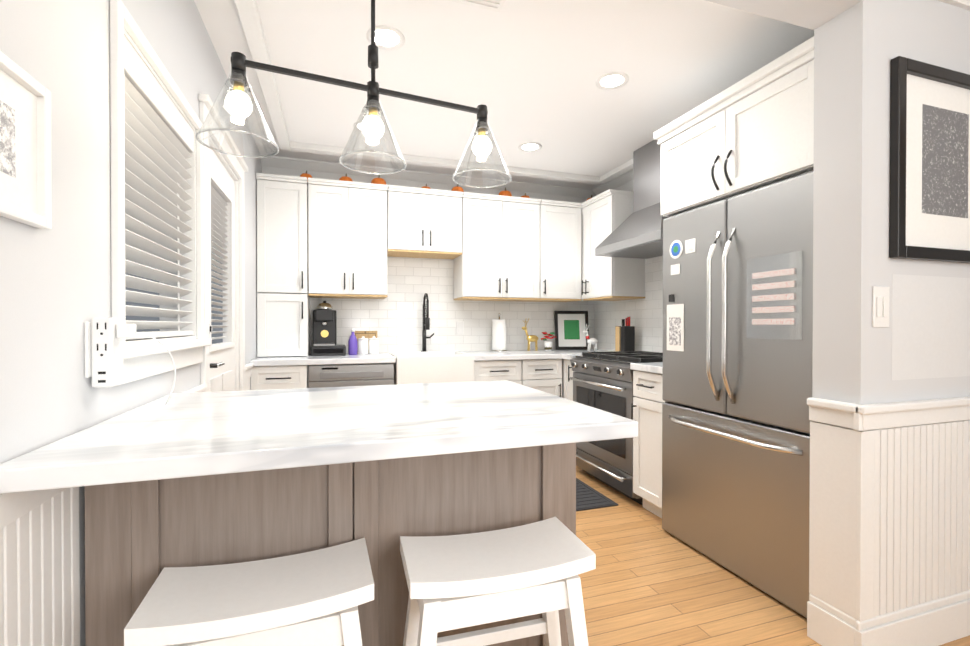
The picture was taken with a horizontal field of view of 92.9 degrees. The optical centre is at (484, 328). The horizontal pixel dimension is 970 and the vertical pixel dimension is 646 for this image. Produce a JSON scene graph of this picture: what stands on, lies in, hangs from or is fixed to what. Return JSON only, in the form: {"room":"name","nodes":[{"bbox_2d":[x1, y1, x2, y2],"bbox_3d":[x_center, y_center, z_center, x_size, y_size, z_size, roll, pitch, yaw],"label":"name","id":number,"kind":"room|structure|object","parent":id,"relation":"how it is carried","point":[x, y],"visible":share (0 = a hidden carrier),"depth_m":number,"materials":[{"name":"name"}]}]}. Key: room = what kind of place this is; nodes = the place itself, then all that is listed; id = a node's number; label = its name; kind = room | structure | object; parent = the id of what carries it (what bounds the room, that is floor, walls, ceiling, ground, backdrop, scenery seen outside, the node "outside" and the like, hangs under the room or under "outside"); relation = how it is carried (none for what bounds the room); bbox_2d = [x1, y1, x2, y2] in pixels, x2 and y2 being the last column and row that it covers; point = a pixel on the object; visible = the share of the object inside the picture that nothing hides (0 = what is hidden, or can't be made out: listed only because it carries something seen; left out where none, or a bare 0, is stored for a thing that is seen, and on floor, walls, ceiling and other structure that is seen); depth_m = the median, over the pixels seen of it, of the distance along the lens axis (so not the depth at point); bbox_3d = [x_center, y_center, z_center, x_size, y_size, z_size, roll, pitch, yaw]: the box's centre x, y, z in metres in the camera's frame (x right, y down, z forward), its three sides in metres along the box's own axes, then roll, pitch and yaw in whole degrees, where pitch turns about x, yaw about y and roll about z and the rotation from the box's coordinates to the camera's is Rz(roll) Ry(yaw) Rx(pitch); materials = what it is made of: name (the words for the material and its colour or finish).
{"room":"kitchen","nodes":[
{"label":"kitchen","id":0,"kind":"room"},
{"bbox_2d":[0,0,261,645],"bbox_3d":[-0.749,-0.096,0.281,0.150,2.500,7.170,0,0,-18],"label":"wall","id":1,"kind":"structure","parent":0,"point":[55,287],"depth_m":1.03,"materials":[{"name":"white paint"}]},
{"bbox_2d":[0,51,51,228],"bbox_3d":[-0.808,-0.329,0.738,0.022,0.270,0.347,0,0,-18],"label":"picture","id":2,"kind":"object","parent":1,"relation":"attached to","point":[25,155],"visible":1,"depth_m":0.84},
{"bbox_2d":[0,363,252,645],"bbox_3d":[-0.842,0.698,0.862,0.030,0.905,4.720,0,0,-18],"label":"wainscoting","id":3,"kind":"structure","parent":1,"relation":"attached to","point":[39,574],"depth_m":0.89,"materials":[{"name":"white wood"}]},
{"bbox_2d":[84,318,175,403],"bbox_3d":[-0.899,0.096,1.207,0.137,0.246,0.262,0,0,-18],"label":"power strip","id":4,"kind":"object","parent":1,"relation":"attached to","point":[103,347],"visible":1,"depth_m":1.08,"materials":[{"name":"white plastic"}]},
{"bbox_2d":[110,0,211,385],"bbox_3d":[-1.133,-0.360,1.560,0.175,1.011,0.852,0,0,-18],"label":"window","id":5,"kind":"structure","parent":1,"relation":"in","point":[138,318],"depth_m":1.41,"materials":[{"name":"white wood"}]},
{"bbox_2d":[124,36,193,339],"bbox_3d":[-1.122,-0.394,1.564,0.058,0.845,0.712,0,0,-18],"label":"window blind","id":6,"kind":"object","parent":5,"relation":"attached to","point":[159,137],"visible":0.62,"depth_m":1.54,"materials":[{"name":"white plastic"}]},
{"bbox_2d":[209,145,234,391],"bbox_3d":[-1.380,0.117,2.417,0.100,2.000,0.744,0,0,-18],"label":"back door","id":7,"kind":"structure","parent":1,"relation":"in","point":[222,265],"depth_m":2.50,"materials":[{"name":"white wood"}]},
{"bbox_2d":[198,93,247,391],"bbox_3d":[-1.416,0.066,2.405,0.180,2.145,0.960,0,0,-18],"label":"door frame","id":8,"kind":"structure","parent":1,"relation":"attached to","point":[238,165],"depth_m":2.52,"materials":[{"name":"white wood"}]},
{"bbox_2d":[256,173,307,293],"bbox_3d":[-1.562,-0.708,3.585,0.351,0.877,0.356,0,0,-18],"label":"upper cabinet","id":9,"kind":"object","parent":1,"relation":"attached to","point":[282,234],"visible":0.9,"depth_m":3.46,"materials":[{"name":"white wood"}]},
{"bbox_2d":[300,171,311,179],"bbox_3d":[-1.409,-1.196,3.629,0.096,0.097,0.098,0,0,-18],"label":"pumpkin","id":10,"kind":"object","parent":9,"relation":"on","point":[305,175],"visible":0.31,"depth_m":3.59,"materials":[{"name":"orange plastic"}]},
{"bbox_2d":[261,155,592,202],"bbox_3d":[-0.328,-1.286,4.137,3.050,0.175,0.085,0,0,-18],"label":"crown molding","id":11,"kind":"structure","parent":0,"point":[278,165],"depth_m":4.05,"materials":[{"name":"grey paint"}]},
{"bbox_2d":[194,0,813,188],"bbox_3d":[0.784,-1.390,2.261,10.000,0.060,10.000,0,0,-18],"label":"ceiling","id":12,"kind":"structure","parent":0,"point":[524,71],"depth_m":2.41,"materials":[{"name":"white paint"}]},
{"bbox_2d":[234,0,293,150],"bbox_3d":[-1.121,-1.338,2.328,0.079,0.045,2.130,0,0,-18],"label":"trim","id":13,"kind":"structure","parent":12,"relation":"attached to","point":[249,15],"depth_m":2.27,"materials":[{"name":"white wood"}]},
{"bbox_2d":[196,0,511,187],"bbox_3d":[-0.362,-0.944,1.490,0.982,0.820,0.212,0,0,-24],"label":"pendant light","id":14,"kind":"object","parent":12,"relation":"hanging from","point":[237,101],"visible":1,"depth_m":1.46,"materials":[{"name":"clear glass"}]},
{"bbox_2d":[353,121,362,131],"bbox_3d":[-0.798,-1.363,3.112,0.176,0.005,0.176,0,0,-18],"label":"recessed light","id":15,"kind":"object","parent":12,"relation":"in","point":[359,126],"visible":0.04,"depth_m":3.09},
{"bbox_2d":[366,25,404,49],"bbox_3d":[-0.462,-1.356,2.149,0.176,0.005,0.176,0,0,-18],"label":"recessed light","id":16,"kind":"object","parent":12,"relation":"in","point":[388,38],"visible":0.85,"depth_m":2.14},
{"bbox_2d":[280,142,602,184],"bbox_3d":[-0.203,-1.349,3.794,2.735,0.045,0.075,0,0,-18],"label":"trim","id":17,"kind":"structure","parent":12,"relation":"attached to","point":[298,146],"depth_m":3.72,"materials":[{"name":"white wood"}]},
{"bbox_2d":[446,0,505,11],"bbox_3d":[-0.036,-1.349,1.857,0.250,0.016,0.140,0,0,-18],"label":"ceiling vent","id":18,"kind":"object","parent":12,"relation":"in","point":[494,5],"visible":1,"depth_m":1.91,"materials":[{"name":"white metal"}]},
{"bbox_2d":[518,142,541,151],"bbox_3d":[0.339,-1.365,3.463,0.176,0.005,0.176,0,0,-18],"label":"recessed light","id":19,"kind":"object","parent":12,"relation":"in","point":[530,146],"visible":1,"depth_m":3.46,"materials":[{"name":"white plastic"}]},
{"bbox_2d":[596,72,628,89],"bbox_3d":[0.697,-1.359,2.528,0.176,0.005,0.176,0,0,-18],"label":"recessed light","id":20,"kind":"object","parent":12,"relation":"in","point":[611,80],"visible":1,"depth_m":2.52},
{"bbox_2d":[598,159,632,183],"bbox_3d":[1.404,-1.344,3.153,0.079,0.045,2.130,0,0,-18],"label":"trim","id":21,"kind":"structure","parent":12,"relation":"attached to","point":[627,166],"depth_m":3.94,"materials":[{"name":"white wood"}]},
{"bbox_2d":[704,0,811,29],"bbox_3d":[0.489,-1.333,1.678,2.735,0.045,0.075,0,0,-18],"label":"trim","id":22,"kind":"structure","parent":12,"relation":"attached to","point":[704,0],"depth_m":1.93,"materials":[{"name":"white wood"}]},
{"bbox_2d":[593,169,632,196],"bbox_3d":[1.523,-1.280,3.245,0.085,0.175,2.730,0,0,-18],"label":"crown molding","id":23,"kind":"structure","parent":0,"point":[624,182],"depth_m":4.18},
{"bbox_2d":[576,466,969,645],"bbox_3d":[0.784,1.170,2.280,10.000,0.060,10.000,0,0,-18],"label":"floor","id":24,"kind":"structure","parent":0,"point":[648,581],"depth_m":1.97,"materials":[{"name":"brown wood"}]},
{"bbox_2d":[124,537,373,645],"bbox_3d":[-0.480,0.844,1.010,0.500,0.610,0.244,0,0,-20],"label":"stool","id":25,"kind":"object","parent":24,"relation":"on","point":[315,598],"visible":1,"depth_m":0.96,"materials":[{"name":"white wood"}]},
{"bbox_2d":[251,365,307,389],"bbox_3d":[-1.512,0.693,3.459,0.361,0.876,0.646,0,0,-18],"label":"base cabinet","id":26,"kind":"object","parent":24,"relation":"on","point":[279,377],"visible":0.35,"depth_m":3.19,"materials":[{"name":"white wood"}]},
{"bbox_2d":[85,443,575,645],"bbox_3d":[-0.398,0.707,1.499,1.229,0.876,0.594,0,0,-18],"label":"base cabinet","id":27,"kind":"object","parent":24,"relation":"on","point":[140,536],"visible":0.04,"depth_m":1.19,"materials":[{"name":"beige wood"}]},
{"bbox_2d":[0,380,637,493],"bbox_3d":[-0.359,0.246,1.371,1.258,0.040,0.905,0,0,-18],"label":"countertop","id":28,"kind":"structure","parent":27,"relation":"on","point":[182,435],"depth_m":1.05,"materials":[{"name":"stone"}]},
{"bbox_2d":[308,363,393,387],"bbox_3d":[-1.053,0.694,3.627,0.602,0.872,0.612,0,0,-18],"label":"dishwasher","id":29,"kind":"object","parent":24,"relation":"on","point":[341,375],"visible":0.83,"depth_m":3.33,"materials":[{"name":"silver metal"}]},
{"bbox_2d":[474,360,520,383],"bbox_3d":[0.016,0.690,3.958,0.405,0.876,0.646,0,0,-18],"label":"base cabinet","id":30,"kind":"object","parent":24,"relation":"on","point":[496,370],"visible":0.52,"depth_m":3.69,"materials":[{"name":"white wood"}]},
{"bbox_2d":[400,517,595,645],"bbox_3d":[0.022,0.843,1.150,0.500,0.610,0.244,0,0,-16],"label":"stool","id":31,"kind":"object","parent":24,"relation":"on","point":[465,580],"visible":1,"depth_m":1.10,"materials":[{"name":"white wood"}]},
{"bbox_2d":[521,359,561,396],"bbox_3d":[0.387,0.689,4.080,0.365,0.876,0.646,0,0,-18],"label":"base cabinet","id":32,"kind":"object","parent":24,"relation":"on","point":[544,375],"visible":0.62,"depth_m":3.81,"materials":[{"name":"white wood"}]},
{"bbox_2d":[561,359,574,400],"bbox_3d":[0.893,0.688,4.166,0.707,0.876,0.795,0,0,-18],"label":"base cabinet","id":33,"kind":"object","parent":24,"relation":"on","point":[567,384],"visible":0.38,"depth_m":3.81,"materials":[{"name":"white wood"}]},
{"bbox_2d":[250,349,611,365],"bbox_3d":[-0.213,0.229,3.793,3.040,0.040,0.819,0,0,-18],"label":"countertop","id":34,"kind":"structure","parent":33,"relation":"on","point":[347,358],"depth_m":3.51,"materials":[{"name":"stone"}]},
{"bbox_2d":[257,293,309,356],"bbox_3d":[-1.562,-0.029,3.590,0.351,0.475,0.356,0,0,-18],"label":"upper cabinet","id":35,"kind":"object","parent":34,"relation":"on","point":[283,325],"visible":1,"depth_m":3.46,"materials":[{"name":"wood"}]},
{"bbox_2d":[311,301,345,355],"bbox_3d":[-1.256,-0.009,3.701,0.260,0.435,0.275,0,0,-18],"label":"coffee maker","id":36,"kind":"object","parent":34,"relation":"on","point":[324,329],"visible":1,"depth_m":3.66,"materials":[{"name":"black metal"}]},
{"bbox_2d":[348,329,357,354],"bbox_3d":[-1.060,0.104,3.700,0.072,0.210,0.071,0,0,-18],"label":"bottle","id":37,"kind":"object","parent":34,"relation":"on","point":[352,345],"visible":1,"depth_m":3.67,"materials":[{"name":"purple plastic"}]},
{"bbox_2d":[358,336,368,353],"bbox_3d":[-1.008,0.135,3.812,0.086,0.146,0.086,0,0,-18],"label":"canister","id":38,"kind":"object","parent":34,"relation":"on","point":[363,345],"visible":1,"depth_m":3.78,"materials":[{"name":"ceramic"}]},
{"bbox_2d":[354,331,376,352],"bbox_3d":[-1.020,0.112,3.930,0.200,0.190,0.032,0,0,-18],"label":"cutting board","id":39,"kind":"object","parent":34,"relation":"on","point":[366,334],"visible":0.31,"depth_m":3.93,"materials":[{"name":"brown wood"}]},
{"bbox_2d":[369,336,378,353],"bbox_3d":[-0.925,0.135,3.839,0.086,0.146,0.086,0,0,-18],"label":"canister","id":40,"kind":"object","parent":34,"relation":"on","point":[373,345],"visible":1,"depth_m":3.80,"materials":[{"name":"ceramic"}]},
{"bbox_2d":[421,293,433,351],"bbox_3d":[-0.483,-0.051,3.993,0.117,0.515,0.196,0,0,-18],"label":"faucet","id":41,"kind":"object","parent":34,"relation":"on","point":[426,319],"visible":0.98,"depth_m":4.03,"materials":[{"name":"black metal"}]},
{"bbox_2d":[389,351,473,384],"bbox_3d":[-0.448,0.334,3.733,0.595,0.270,0.540,0,0,-18],"label":"farmhouse sink","id":42,"kind":"object","parent":34,"relation":"in","point":[431,367],"visible":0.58,"depth_m":3.48,"materials":[{"name":"ceramic"}]},
{"bbox_2d":[491,313,506,351],"bbox_3d":[0.130,0.032,4.194,0.150,0.347,0.150,0,0,-18],"label":"paper towel holder","id":43,"kind":"object","parent":34,"relation":"on","point":[499,335],"visible":1,"depth_m":4.14,"materials":[{"name":"white paper"}]},
{"bbox_2d":[522,319,538,350],"bbox_3d":[0.419,0.054,4.278,0.170,0.301,0.075,0,0,-18],"label":"reindeer figurine","id":44,"kind":"object","parent":34,"relation":"on","point":[532,338],"visible":1,"depth_m":4.26,"materials":[{"name":"gold metal"}]},
{"bbox_2d":[541,332,555,350],"bbox_3d":[0.603,0.117,4.359,0.140,0.174,0.146,0,0,-18],"label":"plant","id":45,"kind":"object","parent":34,"relation":"on","point":[547,345],"visible":1,"depth_m":4.33,"materials":[{"name":"plant"}]},
{"bbox_2d":[554,311,588,349],"bbox_3d":[0.843,0.013,4.474,0.330,0.378,0.082,0,0,-4],"label":"frame","id":46,"kind":"object","parent":34,"relation":"on","point":[570,327],"visible":0.94,"depth_m":4.47,"materials":[{"name":"black wood"}]},
{"bbox_2d":[583,324,597,350],"bbox_3d":[0.965,0.080,4.225,0.151,0.252,0.065,0,0,-18],"label":"reindeer figurine","id":47,"kind":"object","parent":34,"relation":"on","point":[592,341],"visible":1,"depth_m":4.21,"materials":[{"name":"ceramic"}]},
{"bbox_2d":[615,317,634,350],"bbox_3d":[1.199,0.052,3.949,0.100,0.310,0.140,0,0,-18],"label":"knife block","id":48,"kind":"object","parent":34,"relation":"on","point":[625,336],"visible":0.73,"depth_m":3.89,"materials":[{"name":"black metal"}]},
{"bbox_2d":[576,478,617,510],"bbox_3d":[0.442,1.126,3.167,0.660,0.014,0.660,0,0,-18],"label":"area rug","id":49,"kind":"object","parent":24,"relation":"on","point":[588,497],"visible":0.25,"depth_m":3.04,"materials":[{"name":"grey fabric"}]},
{"bbox_2d":[569,351,662,505],"bbox_3d":[1.101,0.659,3.377,0.714,0.946,0.775,0,0,-18],"label":"range","id":50,"kind":"object","parent":24,"relation":"on","point":[603,381],"visible":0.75,"depth_m":3.19,"materials":[{"name":"silver metal"}]},
{"bbox_2d":[631,370,667,517],"bbox_3d":[1.296,0.698,2.866,0.740,0.876,0.302,0,0,-18],"label":"base cabinet","id":51,"kind":"object","parent":24,"relation":"on","point":[646,408],"visible":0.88,"depth_m":2.77,"materials":[{"name":"white wood"}]},
{"bbox_2d":[630,362,662,373],"bbox_3d":[1.306,0.235,2.866,0.726,0.040,0.310,0,0,-18],"label":"countertop","id":52,"kind":"structure","parent":51,"relation":"on","point":[654,367],"depth_m":2.77,"materials":[{"name":"stone"}]},
{"bbox_2d":[662,169,813,617],"bbox_3d":[1.450,0.257,2.270,0.806,1.766,0.886,0,0,-18],"label":"refrigerator","id":53,"kind":"object","parent":24,"relation":"on","point":[735,457],"visible":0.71,"depth_m":2.08,"materials":[{"name":"silver metal"}]},
{"bbox_2d":[667,294,683,350],"bbox_3d":[1.024,-0.034,2.481,0.003,0.305,0.130,0,0,-18],"label":"magnet","id":54,"kind":"object","parent":53,"relation":"attached to","point":[675,327],"depth_m":2.48,"materials":[{"name":"white paper"}]},
{"bbox_2d":[669,238,695,274],"bbox_3d":[1.038,-0.384,2.431,0.004,0.185,0.190,0,0,-18],"label":"magnet","id":55,"kind":"object","parent":53,"relation":"attached to","point":[676,248],"depth_m":2.45,"materials":[{"name":"white paper"}]},
{"bbox_2d":[746,250,802,339],"bbox_3d":[1.203,-0.132,1.926,0.007,0.350,0.255,0,0,-18],"label":"magnet","id":56,"kind":"object","parent":53,"relation":"attached to","point":[790,321],"depth_m":1.91,"materials":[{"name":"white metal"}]},
{"bbox_2d":[706,0,861,29],"bbox_3d":[0.180,-1.228,1.279,2.240,0.250,0.165,0,0,-18],"label":"header beam","id":57,"kind":"structure","parent":0,"point":[813,14],"depth_m":1.59,"materials":[{"name":"white paint"}]},
{"bbox_2d":[812,0,969,429],"bbox_3d":[1.630,-0.106,1.760,0.810,2.500,0.166,0,0,-18],"label":"wall","id":58,"kind":"structure","parent":0,"point":[859,46],"depth_m":1.62,"materials":[{"name":"white paint"}]},
{"bbox_2d":[872,286,889,326],"bbox_3d":[1.359,-0.075,1.580,0.080,0.140,0.010,0,0,-18],"label":"switch plate","id":59,"kind":"object","parent":58,"relation":"attached to","point":[880,306],"visible":1,"depth_m":1.57,"materials":[{"name":"white plastic"}]},
{"bbox_2d":[807,396,969,645],"bbox_3d":[1.619,0.699,1.745,0.844,0.890,0.199,0,0,-18],"label":"wainscoting","id":60,"kind":"structure","parent":58,"relation":"attached to","point":[889,536],"depth_m":1.63,"materials":[{"name":"white wood"}]},
{"bbox_2d":[889,56,969,262],"bbox_3d":[1.674,-0.588,1.669,0.570,0.685,0.028,0,0,-18],"label":"picture frame","id":61,"kind":"object","parent":58,"relation":"attached to","point":[929,217],"depth_m":1.64,"materials":[{"name":"black wood"}]},
{"bbox_2d":[939,0,969,10],"bbox_3d":[0.551,-1.270,1.255,2.930,0.165,0.110,0,0,-18],"label":"crown molding","id":62,"kind":"structure","parent":58,"relation":"attached to","point":[964,4],"depth_m":1.67,"materials":[{"name":"white wood"}]},
{"bbox_3d":[-0.361,-0.125,4.248,3.350,2.500,0.130,0,0,-18],"label":"wall","id":63,"kind":"structure","parent":0,"visible":0},
{"bbox_2d":[308,177,387,294],"bbox_3d":[-1.107,-0.709,3.734,0.595,0.877,0.356,0,0,-18],"label":"upper cabinet","id":64,"kind":"object","parent":63,"relation":"attached to","point":[347,237],"visible":1,"depth_m":3.59,"materials":[{"name":"white wood"}]},
{"bbox_2d":[339,174,352,181],"bbox_3d":[-1.130,-1.204,3.741,0.110,0.112,0.113,0,0,-18],"label":"pumpkin","id":65,"kind":"object","parent":64,"relation":"on","point":[344,178],"visible":0.48,"depth_m":3.70,"materials":[{"name":"orange plastic"}]},
{"bbox_2d":[371,175,386,184],"bbox_3d":[-0.879,-1.212,3.813,0.125,0.126,0.128,0,0,-18],"label":"pumpkin","id":66,"kind":"object","parent":64,"relation":"on","point":[378,180],"visible":0.44,"depth_m":3.76,"materials":[{"name":"orange plastic"}]},
{"bbox_2d":[387,185,462,252],"bbox_3d":[-0.528,-0.896,3.922,0.615,0.507,0.356,0,0,-18],"label":"upper cabinet","id":67,"kind":"object","parent":63,"relation":"attached to","point":[422,219],"visible":0.92,"depth_m":3.78,"materials":[{"name":"white wood"}]},
{"bbox_2d":[451,184,463,191],"bbox_3d":[-0.239,-1.206,4.011,0.110,0.112,0.113,0,0,-18],"label":"pumpkin","id":68,"kind":"object","parent":67,"relation":"on","point":[458,188],"visible":0.48,"depth_m":3.97,"materials":[{"name":"orange plastic"}]},
{"bbox_2d":[310,257,593,353],"bbox_3d":[-0.340,-0.534,4.180,3.050,1.480,0.006,0,0,-18],"label":"wall tile","id":69,"kind":"structure","parent":63,"relation":"attached to","point":[393,319],"depth_m":4.14,"materials":[{"name":"white tile"}]},
{"bbox_2d":[454,192,540,298],"bbox_3d":[0.107,-0.712,4.130,0.710,0.877,0.356,0,0,-18],"label":"upper cabinet","id":70,"kind":"object","parent":63,"relation":"attached to","point":[499,257],"visible":0.96,"depth_m":3.99,"materials":[{"name":"white wood"}]},
{"bbox_2d":[308,249,644,301],"bbox_3d":[-0.046,-0.449,3.851,2.684,0.383,0.795,0,0,-18],"label":"rail","id":71,"kind":"object","parent":70,"relation":"attached to","point":[419,254],"visible":0.9,"depth_m":3.92,"materials":[{"name":"brown wood"}]},
{"bbox_2d":[499,188,511,195],"bbox_3d":[0.182,-1.215,4.170,0.125,0.126,0.128,0,0,-18],"label":"pumpkin","id":72,"kind":"object","parent":70,"relation":"on","point":[505,193],"visible":0.5,"depth_m":4.12,"materials":[{"name":"orange plastic"}]},
{"bbox_2d":[539,199,581,298],"bbox_3d":[0.647,-0.714,4.307,0.417,0.877,0.356,0,0,-18],"label":"upper cabinet","id":73,"kind":"object","parent":63,"relation":"attached to","point":[559,249],"visible":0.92,"depth_m":4.17,"materials":[{"name":"white wood"}]},
{"bbox_3d":[1.646,-0.117,3.257,0.150,2.500,3.000,0,0,-18],"label":"wall","id":74,"kind":"structure","parent":0,"visible":0},
{"bbox_2d":[581,189,644,300],"bbox_3d":[1.059,-0.713,4.205,0.361,0.877,0.785,0,0,-18],"label":"upper cabinet","id":75,"kind":"object","parent":74,"relation":"attached to","point":[605,214],"visible":0.71,"depth_m":3.88,"materials":[{"name":"white wood"}]},
{"bbox_2d":[594,256,662,352],"bbox_3d":[1.406,-0.071,3.739,0.006,2.400,1.924,0,0,-18],"label":"wall tile","id":76,"kind":"structure","parent":74,"relation":"attached to","point":[645,314],"depth_m":3.93,"materials":[{"name":"white tile"}]},
{"bbox_2d":[595,139,667,258],"bbox_3d":[1.245,-0.973,3.412,0.498,0.787,0.785,0,0,-18],"label":"range hood","id":77,"kind":"object","parent":74,"relation":"attached to","point":[637,232],"visible":0.6,"depth_m":3.38,"materials":[{"name":"silver metal"}]},
{"bbox_2d":[654,36,813,216],"bbox_3d":[1.458,-0.869,2.280,0.797,0.473,0.930,0,0,-18],"label":"upper cabinet","id":78,"kind":"object","parent":74,"relation":"attached to","point":[755,129],"visible":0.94,"depth_m":2.06,"materials":[{"name":"white wood"}]}
]}

